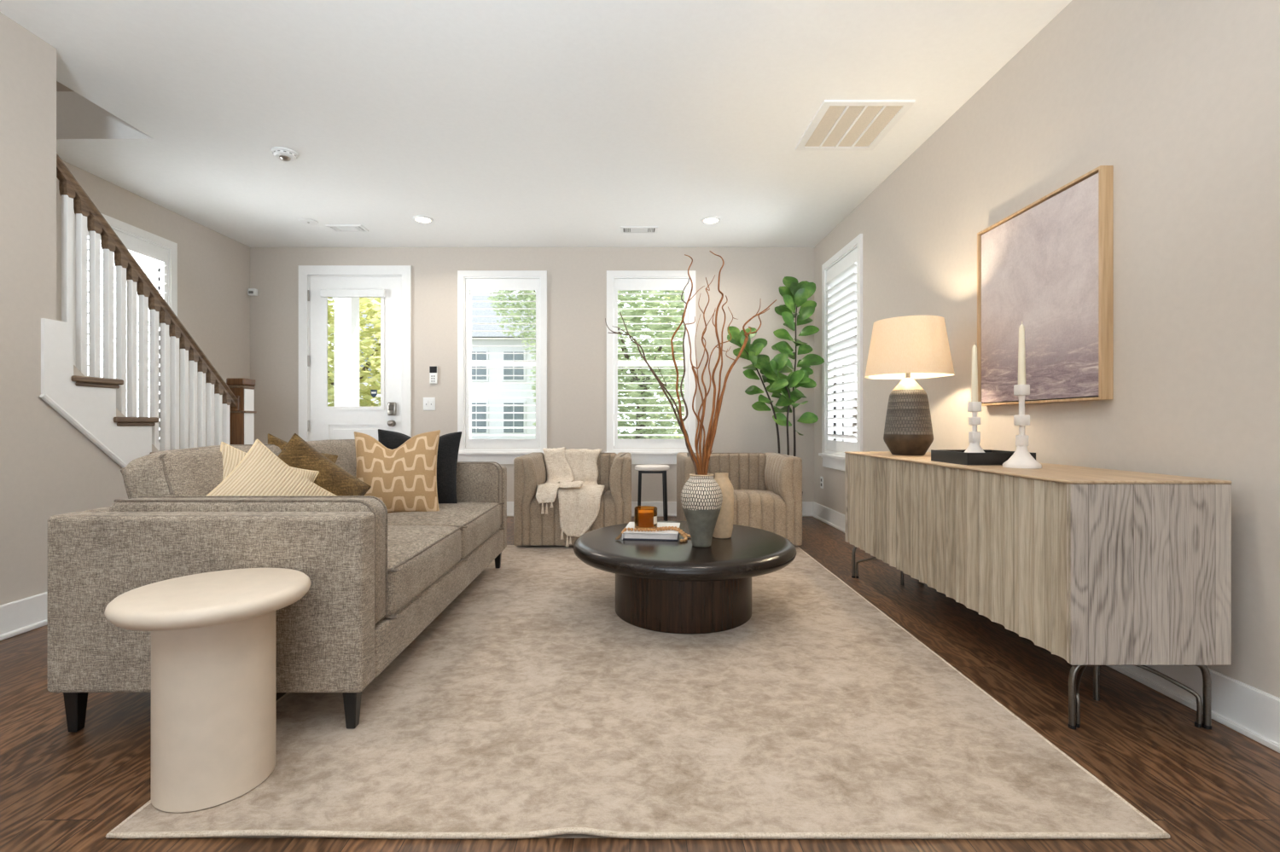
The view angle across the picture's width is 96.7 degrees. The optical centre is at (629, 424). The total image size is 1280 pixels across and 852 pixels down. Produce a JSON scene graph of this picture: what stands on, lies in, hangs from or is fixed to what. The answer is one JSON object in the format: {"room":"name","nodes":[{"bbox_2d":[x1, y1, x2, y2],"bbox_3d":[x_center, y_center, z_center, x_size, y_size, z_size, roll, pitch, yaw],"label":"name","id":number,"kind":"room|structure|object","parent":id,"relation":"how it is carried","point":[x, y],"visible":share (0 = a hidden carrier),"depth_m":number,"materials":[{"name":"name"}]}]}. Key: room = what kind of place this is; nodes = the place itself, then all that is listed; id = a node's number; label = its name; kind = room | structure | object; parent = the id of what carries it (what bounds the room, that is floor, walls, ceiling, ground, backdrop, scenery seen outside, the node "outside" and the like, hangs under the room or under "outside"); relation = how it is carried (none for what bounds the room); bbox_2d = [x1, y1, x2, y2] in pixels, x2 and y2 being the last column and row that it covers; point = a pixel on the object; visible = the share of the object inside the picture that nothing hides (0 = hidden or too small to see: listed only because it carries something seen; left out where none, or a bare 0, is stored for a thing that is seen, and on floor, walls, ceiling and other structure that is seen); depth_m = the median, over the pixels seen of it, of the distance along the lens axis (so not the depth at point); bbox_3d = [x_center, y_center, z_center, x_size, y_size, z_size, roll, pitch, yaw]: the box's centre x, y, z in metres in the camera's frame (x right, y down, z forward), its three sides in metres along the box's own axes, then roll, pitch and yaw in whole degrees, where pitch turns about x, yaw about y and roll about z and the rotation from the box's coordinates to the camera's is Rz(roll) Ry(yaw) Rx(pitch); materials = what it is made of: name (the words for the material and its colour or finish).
{"room":"living room","nodes":[
{"label":"living room","id":0,"kind":"room"},
{"bbox_2d":[56,81,73,91],"bbox_3d":[-3.475,-3.080,-0.675,1.250,2.560,8.850,0,0,0],"label":"wall","id":1,"kind":"structure","parent":0,"point":[60,87],"depth_m":3.60,"materials":[{"name":"beige paint"}]},
{"bbox_2d":[0,11,158,605],"bbox_3d":[-2.800,-0.430,-0.450,0.100,2.740,9.100,0,0,0],"label":"wall","id":2,"kind":"structure","parent":0,"point":[49,468],"depth_m":2.60,"materials":[{"name":"beige paint"}]},
{"bbox_2d":[0,592,47,640],"bbox_3d":[-2.735,0.866,-0.550,0.030,0.148,8.900,0,0,0],"label":"baseboard","id":3,"kind":"structure","parent":2,"relation":"attached to","point":[21,616],"depth_m":2.57,"materials":[{"name":"white paint"}]},
{"bbox_2d":[56,159,250,449],"bbox_3d":[-3.950,-0.430,0.400,0.160,2.740,10.800,0,0,0],"label":"wall","id":4,"kind":"structure","parent":0,"point":[213,268],"depth_m":5.13,"materials":[{"name":"beige paint"}]},
{"bbox_2d":[73,209,177,450],"bbox_3d":[-3.915,-0.562,4.385,0.190,1.945,0.950,0,0,0],"label":"window","id":5,"kind":"structure","parent":4,"relation":"in","point":[161,253],"depth_m":4.56,"materials":[{"name":"white paint"}]},
{"bbox_2d":[250,247,814,501],"bbox_3d":[-1.000,-0.380,5.880,6.200,2.840,0.160,0,0,0],"label":"wall","id":6,"kind":"structure","parent":0,"point":[751,278],"depth_m":5.80,"materials":[{"name":"beige paint"}]},
{"bbox_2d":[247,288,257,296],"bbox_3d":[-3.820,-1.335,5.766,0.080,0.070,0.057,0,0,0],"label":"sensor","id":7,"kind":"object","parent":6,"relation":"attached to","point":[251,292],"visible":1,"depth_m":5.75,"materials":[{"name":"white plastic"}]},
{"bbox_2d":[298,265,411,442],"bbox_3d":[-2.795,-0.335,5.837,1.138,2.549,0.226,0,0,0],"label":"door","id":8,"kind":"structure","parent":6,"relation":"in","point":[317,421],"depth_m":5.80,"materials":[{"name":"white paint"}]},
{"bbox_2d":[370,389,377,397],"bbox_3d":[-2.618,-0.309,5.821,0.064,0.080,0.006,0,0,0],"label":"window sticker","id":9,"kind":"object","parent":8,"relation":"attached to","point":[374,392],"visible":1,"depth_m":5.82,"materials":[{"name":"white plastic"}]},
{"bbox_2d":[423,397,435,410],"bbox_3d":[-2.043,-0.204,5.793,0.122,0.130,0.014,0,0,0],"label":"light switch","id":10,"kind":"object","parent":6,"relation":"attached to","point":[428,403],"visible":1,"depth_m":5.79,"materials":[{"name":"white plastic"}]},
{"bbox_2d":[429,366,437,383],"bbox_3d":[-1.996,-0.498,5.789,0.078,0.178,0.022,0,0,0],"label":"alarm keypad","id":11,"kind":"object","parent":6,"relation":"attached to","point":[433,369],"visible":1,"depth_m":5.78,"materials":[{"name":"white plastic"}]},
{"bbox_2d":[457,270,546,464],"bbox_3d":[-1.296,-0.574,5.845,0.945,1.967,0.190,0,0,0],"label":"window","id":12,"kind":"structure","parent":6,"relation":"in","point":[501,451],"depth_m":5.78,"materials":[{"name":"white paint"}]},
{"bbox_2d":[604,270,696,464],"bbox_3d":[0.217,-0.574,5.845,0.945,1.967,0.190,0,0,0],"label":"window","id":13,"kind":"structure","parent":6,"relation":"in","point":[642,451],"depth_m":5.78,"materials":[{"name":"white paint"}]},
{"bbox_2d":[506,501,813,517],"bbox_3d":[-0.995,0.866,5.785,5.750,0.148,0.030,0,0,0],"label":"baseboard","id":14,"kind":"structure","parent":6,"relation":"attached to","point":[807,507],"depth_m":5.78,"materials":[{"name":"white paint"}]},
{"bbox_2d":[0,0,1072,247],"bbox_3d":[-1.000,-1.942,0.430,6.200,0.315,11.060,0,0,0],"label":"ceiling","id":15,"kind":"structure","parent":0,"point":[497,123],"depth_m":3.23,"materials":[{"name":"white paint"}]},
{"bbox_2d":[270,146,298,161],"bbox_3d":[-2.286,-1.774,3.775,0.160,0.052,0.160,0,0,0],"label":"smoke detector","id":16,"kind":"object","parent":15,"relation":"attached to","point":[282,154],"visible":1,"depth_m":3.74,"materials":[{"name":"white plastic"}]},
{"bbox_2d":[325,224,368,232],"bbox_3d":[-2.590,-1.794,5.220,0.320,0.011,0.160,0,0,0],"label":"ceiling vent","id":17,"kind":"object","parent":15,"relation":"in","point":[336,228],"visible":1,"depth_m":5.20,"materials":[{"name":"white plastic"}]},
{"bbox_2d":[413,215,433,223],"bbox_3d":[-1.815,-1.795,5.000,0.172,0.010,0.172,0,0,0],"label":"recessed light","id":18,"kind":"object","parent":15,"relation":"in","point":[423,219],"visible":1,"depth_m":5.00,"materials":[{"name":"white plastic"}]},
{"bbox_2d":[620,226,657,233],"bbox_3d":[0.087,-1.794,5.265,0.340,0.011,0.160,0,0,0],"label":"ceiling vent","id":19,"kind":"object","parent":15,"relation":"in","point":[625,229],"visible":1,"depth_m":5.25,"materials":[{"name":"white plastic"}]},
{"bbox_2d":[700,216,721,224],"bbox_3d":[0.715,-1.795,5.020,0.172,0.010,0.172,0,0,0],"label":"recessed light","id":20,"kind":"object","parent":15,"relation":"in","point":[708,220],"visible":1,"depth_m":5.01,"materials":[{"name":"white plastic"}]},
{"bbox_2d":[795,99,915,150],"bbox_3d":[1.333,-1.794,3.440,0.506,0.013,0.560,0,0,0],"label":"ceiling vent","id":21,"kind":"object","parent":15,"relation":"in","point":[837,125],"visible":1,"depth_m":3.40,"materials":[{"name":"white plastic"}]},
{"bbox_2d":[0,517,1279,851],"bbox_3d":[-1.050,1.000,0.360,6.300,0.120,10.920,0,0,0],"label":"floor","id":22,"kind":"structure","parent":0,"point":[1217,789],"depth_m":1.58,"materials":[{"name":"brown wood"}]},
{"bbox_2d":[39,153,256,468],"bbox_3d":[-3.290,-0.357,2.924,1.150,2.639,2.542,0,0,0],"label":"staircase","id":23,"kind":"structure","parent":22,"relation":"on","point":[90,404],"depth_m":3.12,"materials":[{"name":"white wood"}]},
{"bbox_2d":[47,439,506,733],"bbox_3d":[-1.262,0.512,2.710,0.976,0.856,2.020,0,0,0],"label":"sofa","id":24,"kind":"object","parent":22,"relation":"on","point":[379,578],"visible":0.82,"depth_m":1.70,"materials":[{"name":"beige fabric"}]},
{"bbox_2d":[123,444,281,498],"bbox_3d":[-1.591,0.295,2.308,0.285,0.423,0.795,0,0,0],"label":"cushion","id":25,"kind":"object","parent":24,"relation":"on","point":[191,472],"depth_m":1.95,"materials":[{"name":"grey fabric"}]},
{"bbox_2d":[220,442,319,482],"bbox_3d":[-1.441,0.288,2.210,0.455,0.439,0.200,0,0,-40],"label":"throw pillow","id":26,"kind":"object","parent":24,"relation":"on","point":[232,456],"visible":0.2,"depth_m":2.19,"materials":[{"name":"beige fabric"}]},
{"bbox_2d":[206,439,335,495],"bbox_3d":[-1.354,0.312,2.140,0.218,0.508,0.514,0,0,15],"label":"throw pillow","id":27,"kind":"object","parent":24,"relation":"on","point":[260,472],"visible":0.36,"depth_m":2.13,"materials":[{"name":"beige fabric"}]},
{"bbox_2d":[267,433,337,463],"bbox_3d":[-1.515,0.240,2.600,0.168,0.394,0.402,0,0,42],"label":"throw pillow","id":28,"kind":"object","parent":24,"relation":"on","point":[272,439],"visible":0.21,"depth_m":2.57,"materials":[{"name":"brown fabric"}]},
{"bbox_2d":[277,433,371,495],"bbox_3d":[-1.394,0.308,2.470,0.238,0.535,0.536,0,0,15],"label":"throw pillow","id":29,"kind":"object","parent":24,"relation":"on","point":[297,453],"visible":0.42,"depth_m":2.50,"materials":[{"name":"brown fabric"}]},
{"bbox_2d":[306,439,356,477],"bbox_3d":[-1.591,0.296,3.114,0.285,0.422,0.791,0,0,0],"label":"cushion","id":30,"kind":"object","parent":24,"relation":"on","point":[345,450],"depth_m":3.03,"materials":[{"name":"grey fabric"}]},
{"bbox_2d":[354,430,440,513],"bbox_3d":[-1.233,0.265,3.014,0.442,0.463,0.172,0,0,-15],"label":"throw pillow","id":31,"kind":"object","parent":24,"relation":"on","point":[404,478],"visible":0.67,"depth_m":2.97,"materials":[{"name":"fabric"}]},
{"bbox_2d":[378,429,461,503],"bbox_3d":[-1.244,0.265,3.335,0.490,0.468,0.178,0,0,-10],"label":"throw pillow","id":32,"kind":"object","parent":24,"relation":"on","point":[448,448],"visible":0.34,"depth_m":3.33,"materials":[{"name":"black fabric"}]},
{"bbox_2d":[386,525,461,616],"bbox_3d":[-1.122,0.557,2.308,0.676,0.198,0.803,0,0,0],"label":"seat cushion","id":33,"kind":"object","parent":24,"relation":"on","point":[419,558],"depth_m":2.23,"materials":[{"name":"grey fabric"}]},
{"bbox_2d":[387,502,500,558],"bbox_3d":[-1.122,0.557,3.114,0.676,0.197,0.799,0,0,0],"label":"seat cushion","id":34,"kind":"object","parent":24,"relation":"on","point":[480,522],"depth_m":2.94,"materials":[{"name":"grey fabric"}]},
{"bbox_2d":[513,453,631,546],"bbox_3d":[-0.428,0.595,4.625,0.885,0.690,0.750,0,0,0],"label":"armchair","id":35,"kind":"object","parent":22,"relation":"on","point":[531,527],"visible":0.62,"depth_m":4.26,"materials":[{"name":"beige fabric"}]},
{"bbox_2d":[535,447,605,546],"bbox_3d":[-0.470,0.555,4.615,0.555,0.711,0.828,0,0,0],"label":"throw blanket","id":36,"kind":"object","parent":35,"relation":"on","point":[572,474],"visible":0.99,"depth_m":4.27,"materials":[{"name":"beige fabric"}]},
{"bbox_2d":[105,545,1169,839],"bbox_3d":[0.045,0.928,2.821,2.463,0.024,3.074,0,0,0],"label":"area rug","id":37,"kind":"object","parent":22,"relation":"on","point":[527,708],"visible":0.74,"depth_m":1.66,"materials":[{"name":"beige carpet"}]},
{"bbox_2d":[104,568,311,813],"bbox_3d":[-1.080,0.676,1.488,0.432,0.503,0.432,0,0,0],"label":"side table","id":38,"kind":"object","parent":37,"relation":"on","point":[213,634],"visible":1,"depth_m":1.38,"materials":[{"name":"beige paint"}]},
{"bbox_2d":[573,521,796,634],"bbox_3d":[0.265,0.748,2.847,1.092,0.360,1.092,0,0,0],"label":"coffee table","id":39,"kind":"object","parent":37,"relation":"on","point":[672,587],"visible":0.88,"depth_m":2.53,"materials":[{"name":"brown wood"}]},
{"bbox_2d":[622,522,680,541],"bbox_3d":[0.116,0.550,2.925,0.274,0.036,0.300,0,0,7],"label":"book","id":40,"kind":"object","parent":39,"relation":"on","point":[665,535],"visible":0.8,"depth_m":2.79,"materials":[{"name":"white paper"}]},
{"bbox_2d":[634,506,657,529],"bbox_3d":[0.082,0.479,2.900,0.116,0.106,0.116,0,0,0],"label":"jar candle","id":41,"kind":"object","parent":40,"relation":"on","point":[646,519],"visible":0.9,"depth_m":2.86,"materials":[{"name":"orange glass"}]},
{"bbox_2d":[615,526,691,542],"bbox_3d":[0.133,0.541,2.797,0.410,0.054,0.158,0,0,0],"label":"bead garland","id":42,"kind":"object","parent":40,"relation":"on","point":[683,534],"visible":0.97,"depth_m":2.81,"materials":[{"name":"brown wood"}]},
{"bbox_2d":[680,473,722,547],"bbox_3d":[0.335,0.401,2.655,0.194,0.334,0.194,0,0,-42],"label":"vase","id":43,"kind":"object","parent":39,"relation":"on","point":[701,497],"visible":0.98,"depth_m":2.59,"materials":[{"name":"white ceramic"}]},
{"bbox_2d":[605,318,698,475],"bbox_3d":[0.096,-0.008,2.809,0.575,1.093,0.050,0,0,38],"label":"branch","id":44,"kind":"object","parent":43,"relation":"in","point":[661,386],"visible":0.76,"depth_m":2.75,"materials":[{"name":"brown plant"}]},
{"bbox_2d":[619,312,689,440],"bbox_3d":[0.150,-0.002,2.736,0.395,1.082,0.063,0,0,14],"label":"branch","id":45,"kind":"object","parent":43,"relation":"in","point":[650,368],"visible":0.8,"depth_m":2.72,"materials":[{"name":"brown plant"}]},
{"bbox_2d":[670,254,704,475],"bbox_3d":[0.260,-0.107,2.616,0.107,1.290,0.181,0,0,31],"label":"branch","id":46,"kind":"object","parent":43,"relation":"in","point":[689,299],"visible":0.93,"depth_m":2.61,"materials":[{"name":"orange plant"}]},
{"bbox_2d":[680,278,698,465],"bbox_3d":[0.287,-0.070,2.649,0.102,1.216,0.048,0,0,0],"label":"branch","id":47,"kind":"object","parent":43,"relation":"in","point":[683,375],"visible":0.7,"depth_m":2.65,"materials":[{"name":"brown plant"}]},
{"bbox_2d":[685,315,703,464],"bbox_3d":[0.328,0.001,2.724,0.093,1.074,0.107,0,0,36],"label":"branch","id":48,"kind":"object","parent":43,"relation":"in","point":[696,375],"visible":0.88,"depth_m":2.69,"materials":[{"name":"orange plant"}]},
{"bbox_2d":[691,309,715,475],"bbox_3d":[0.351,-0.003,2.673,0.131,1.082,0.066,0,0,-11],"label":"branch","id":49,"kind":"object","parent":43,"relation":"in","point":[692,367],"visible":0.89,"depth_m":2.65,"materials":[{"name":"orange plant"}]},
{"bbox_2d":[698,275,715,471],"bbox_3d":[0.356,-0.095,2.720,0.068,1.265,0.150,0,0,23],"label":"branch","id":50,"kind":"object","parent":43,"relation":"in","point":[703,334],"visible":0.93,"depth_m":2.66,"materials":[{"name":"orange plant"}]},
{"bbox_2d":[701,250,724,475],"bbox_3d":[0.386,-0.120,2.614,0.088,1.316,0.113,0,0,-16],"label":"branch","id":51,"kind":"object","parent":43,"relation":"in","point":[718,280],"visible":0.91,"depth_m":2.62,"materials":[{"name":"orange plant"}]},
{"bbox_2d":[704,295,727,465],"bbox_3d":[0.398,-0.031,2.673,0.129,1.139,0.040,0,0,0],"label":"branch","id":52,"kind":"object","parent":43,"relation":"in","point":[721,367],"visible":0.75,"depth_m":2.67,"materials":[{"name":"orange plant"}]},
{"bbox_2d":[698,307,735,462],"bbox_3d":[0.443,-0.017,2.745,0.272,1.111,0.073,0,0,-31],"label":"branch","id":53,"kind":"object","parent":43,"relation":"in","point":[703,428],"visible":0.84,"depth_m":2.71,"materials":[{"name":"orange plant"}]},
{"bbox_2d":[706,308,769,453],"bbox_3d":[0.493,-0.001,2.675,0.320,1.078,0.066,0,0,0],"label":"branch","id":54,"kind":"object","parent":43,"relation":"in","point":[747,336],"visible":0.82,"depth_m":2.67,"materials":[{"name":"orange plant"}]},
{"bbox_2d":[704,299,776,475],"bbox_3d":[0.508,-0.036,2.708,0.368,1.150,0.108,0,0,-12],"label":"branch","id":55,"kind":"object","parent":43,"relation":"in","point":[757,314],"visible":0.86,"depth_m":2.64,"materials":[{"name":"orange plant"}]},
{"bbox_2d":[712,472,733,538],"bbox_3d":[0.462,0.408,2.860,0.120,0.320,0.120,0,0,0],"label":"vase","id":56,"kind":"object","parent":39,"relation":"on","point":[724,527],"visible":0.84,"depth_m":2.81,"materials":[{"name":"beige ceramic"}]},
{"bbox_2d":[634,465,669,521],"bbox_3d":[0.215,0.669,5.450,0.336,0.541,0.336,0,0,0],"label":"stool","id":57,"kind":"object","parent":22,"relation":"on","point":[662,469],"visible":0.98,"depth_m":5.34,"materials":[{"name":"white metal"}]},
{"bbox_2d":[676,452,802,546],"bbox_3d":[0.852,0.595,4.625,0.885,0.690,0.750,0,0,0],"label":"armchair","id":58,"kind":"object","parent":22,"relation":"on","point":[767,487],"visible":0.6,"depth_m":4.28,"materials":[{"name":"beige fabric"}]},
{"bbox_2d":[727,276,824,494],"bbox_3d":[1.354,-0.237,5.325,0.890,2.354,0.502,0,0,-15],"label":"plant","id":59,"kind":"object","parent":22,"relation":"on","point":[795,294],"visible":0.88,"depth_m":5.34,"materials":[{"name":"green plant"}]},
{"bbox_2d":[844,452,1231,729],"bbox_3d":[1.576,0.556,2.625,0.488,0.768,1.814,0,0,0],"label":"sideboard","id":60,"kind":"object","parent":22,"relation":"on","point":[1091,567],"visible":0.99,"depth_m":1.77,"materials":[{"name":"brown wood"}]},
{"bbox_2d":[864,315,954,455],"bbox_3d":[1.545,-0.199,3.160,0.447,0.742,0.447,0,0,0],"label":"table lamp","id":61,"kind":"object","parent":60,"relation":"on","point":[908,348],"visible":1,"depth_m":3.05,"materials":[{"name":"beige fabric"}]},
{"bbox_2d":[905,372,910,378],"bbox_3d":[1.545,-0.290,3.160,0.024,0.076,0.024,0,0,0],"label":"socket","id":62,"kind":"object","parent":61,"relation":"attached to","point":[907,375],"depth_m":3.15,"materials":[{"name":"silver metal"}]},
{"bbox_2d":[930,449,1035,465],"bbox_3d":[1.542,0.146,2.502,0.285,0.052,0.285,0,0,0],"label":"tray","id":63,"kind":"object","parent":60,"relation":"on","point":[992,457],"visible":0.84,"depth_m":2.37,"materials":[{"name":"black metal"}]},
{"bbox_2d":[964,401,985,453],"bbox_3d":[1.496,0.032,2.470,0.128,0.254,0.128,0,0,0],"label":"candle holder","id":64,"kind":"object","parent":63,"relation":"in","point":[973,407],"visible":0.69,"depth_m":2.45,"materials":[{"name":"white ceramic"}]},
{"bbox_2d":[971,342,977,401],"bbox_3d":[1.496,-0.225,2.470,0.027,0.260,0.027,0,0,0],"label":"taper candle","id":65,"kind":"object","parent":64,"relation":"on","point":[974,369],"visible":0.96,"depth_m":2.46,"materials":[{"name":"beige wax"}]},
{"bbox_2d":[967,401,981,412],"bbox_3d":[1.496,-0.074,2.470,0.040,0.042,0.040,0,0,0],"label":"cup","id":66,"kind":"object","parent":64,"relation":"on","point":[972,406],"depth_m":2.45,"materials":[{"name":"white ceramic"}]},
{"bbox_2d":[1002,384,1041,468],"bbox_3d":[1.550,0.009,2.250,0.128,0.327,0.128,0,0,0],"label":"candle holder","id":67,"kind":"object","parent":60,"relation":"on","point":[1021,458],"visible":1,"depth_m":2.23,"materials":[{"name":"white ceramic"}]},
{"bbox_2d":[1018,321,1025,384],"bbox_3d":[1.550,-0.280,2.250,0.027,0.250,0.027,0,0,0],"label":"taper candle","id":68,"kind":"object","parent":67,"relation":"on","point":[1021,350],"visible":0.95,"depth_m":2.24,"materials":[{"name":"beige wax"}]},
{"bbox_2d":[1013,384,1029,395],"bbox_3d":[1.550,-0.134,2.250,0.040,0.042,0.040,0,0,0],"label":"cup","id":69,"kind":"object","parent":67,"relation":"on","point":[1019,390],"depth_m":2.23,"materials":[{"name":"white ceramic"}]},
{"bbox_2d":[814,0,1279,698],"bbox_3d":[1.960,-0.430,0.400,0.160,2.740,10.800,0,0,0],"label":"wall","id":70,"kind":"structure","parent":0,"point":[1181,97],"depth_m":2.06,"materials":[{"name":"beige paint"}]},
{"bbox_2d":[820,477,823,488],"bbox_3d":[1.875,0.573,5.560,0.010,0.115,0.070,0,0,0],"label":"wall outlet","id":71,"kind":"object","parent":70,"relation":"attached to","point":[821,478],"visible":1,"depth_m":5.54,"materials":[{"name":"white plastic"}]},
{"bbox_2d":[818,233,862,471],"bbox_3d":[1.925,-0.562,5.045,0.190,1.945,0.950,0,0,0],"label":"window","id":72,"kind":"structure","parent":70,"relation":"in","point":[842,274],"depth_m":5.07,"materials":[{"name":"white paint"}]},
{"bbox_2d":[977,165,1113,406],"bbox_3d":[1.855,-0.550,2.606,0.049,0.910,0.788,0,0,0],"label":"framed canvas","id":73,"kind":"object","parent":70,"relation":"attached to","point":[1047,266],"visible":0.94,"depth_m":2.48,"materials":[{"name":"fabric"}]},
{"bbox_2d":[812,501,1279,753],"bbox_3d":[1.865,0.866,0.400,0.030,0.148,10.800,0,0,0],"label":"baseboard","id":74,"kind":"structure","parent":70,"relation":"attached to","point":[1248,711],"depth_m":1.79,"materials":[{"name":"white paint"}]},
{"bbox_3d":[-1.500,1.140,7.035,7.400,0.200,2.130,0,0,0],"label":"floor","id":75,"kind":"structure","parent":0,"visible":0},
{"bbox_2d":[334,297,359,407],"bbox_3d":[-3.833,-0.485,7.715,0.285,3.050,0.290,0,0,0],"label":"porch column","id":76,"kind":"structure","parent":75,"relation":"on","point":[346,310],"depth_m":7.60,"materials":[{"name":"white"}]},
{"label":"outside","id":77,"kind":"structure","parent":0,"visible":0},
{"bbox_2d":[617,433,680,439],"bbox_3d":[0.000,1.715,30.000,120.000,0.450,120.000,0,0,0],"label":"lawn","id":78,"kind":"structure","parent":77,"point":[618,433],"depth_m":68.55,"materials":[{"name":"green plant"}]},
{"bbox_2d":[327,297,380,407],"bbox_3d":[-5.606,-1.210,11.530,3.624,5.419,3.564,0,0,0],"label":"street tree","id":79,"kind":"object","parent":78,"relation":"on","point":[373,312],"visible":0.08,"depth_m":10.76,"materials":[{"name":"green plant"}]},
{"bbox_2d":[331,295,535,439],"bbox_3d":[-9.800,-2.985,33.000,11.200,8.950,9.200,0,0,0],"label":"house","id":80,"kind":"structure","parent":78,"relation":"on","point":[474,298],"depth_m":29.00,"materials":[{"name":"white"}]},
{"bbox_2d":[528,341,628,409],"bbox_3d":[-2.305,-2.407,26.521,4.617,7.807,4.590,0,0,0],"label":"street tree","id":81,"kind":"object","parent":78,"relation":"on","point":[534,372],"visible":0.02,"depth_m":26.04,"materials":[{"name":"green plant"}]},
{"bbox_2d":[529,290,684,439],"bbox_3d":[0.209,-1.510,13.021,4.861,6.792,4.821,0,0,0],"label":"street tree","id":82,"kind":"object","parent":78,"relation":"on","point":[620,297],"visible":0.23,"depth_m":11.91,"materials":[{"name":"green plant"}]},
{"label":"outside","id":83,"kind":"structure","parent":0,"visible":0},
{"bbox_3d":[0.000,1.480,21.000,120.000,0.020,8.000,0,0,0],"label":"street","id":84,"kind":"object","parent":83,"visible":0},
{"bbox_2d":[486,290,535,349],"bbox_3d":[-3.607,-3.414,22.998,4.190,9.815,4.196,0,0,0],"label":"street tree","id":85,"kind":"object","parent":84,"relation":"on","point":[531,297],"visible":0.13,"depth_m":22.52,"materials":[{"name":"green plant"}]},
{"bbox_2d":[654,290,684,437],"bbox_3d":[2.894,-2.208,18.612,4.602,7.405,4.498,0,0,0],"label":"street tree","id":86,"kind":"object","parent":84,"relation":"on","point":[675,291],"visible":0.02,"depth_m":18.67,"materials":[{"name":"green plant"}]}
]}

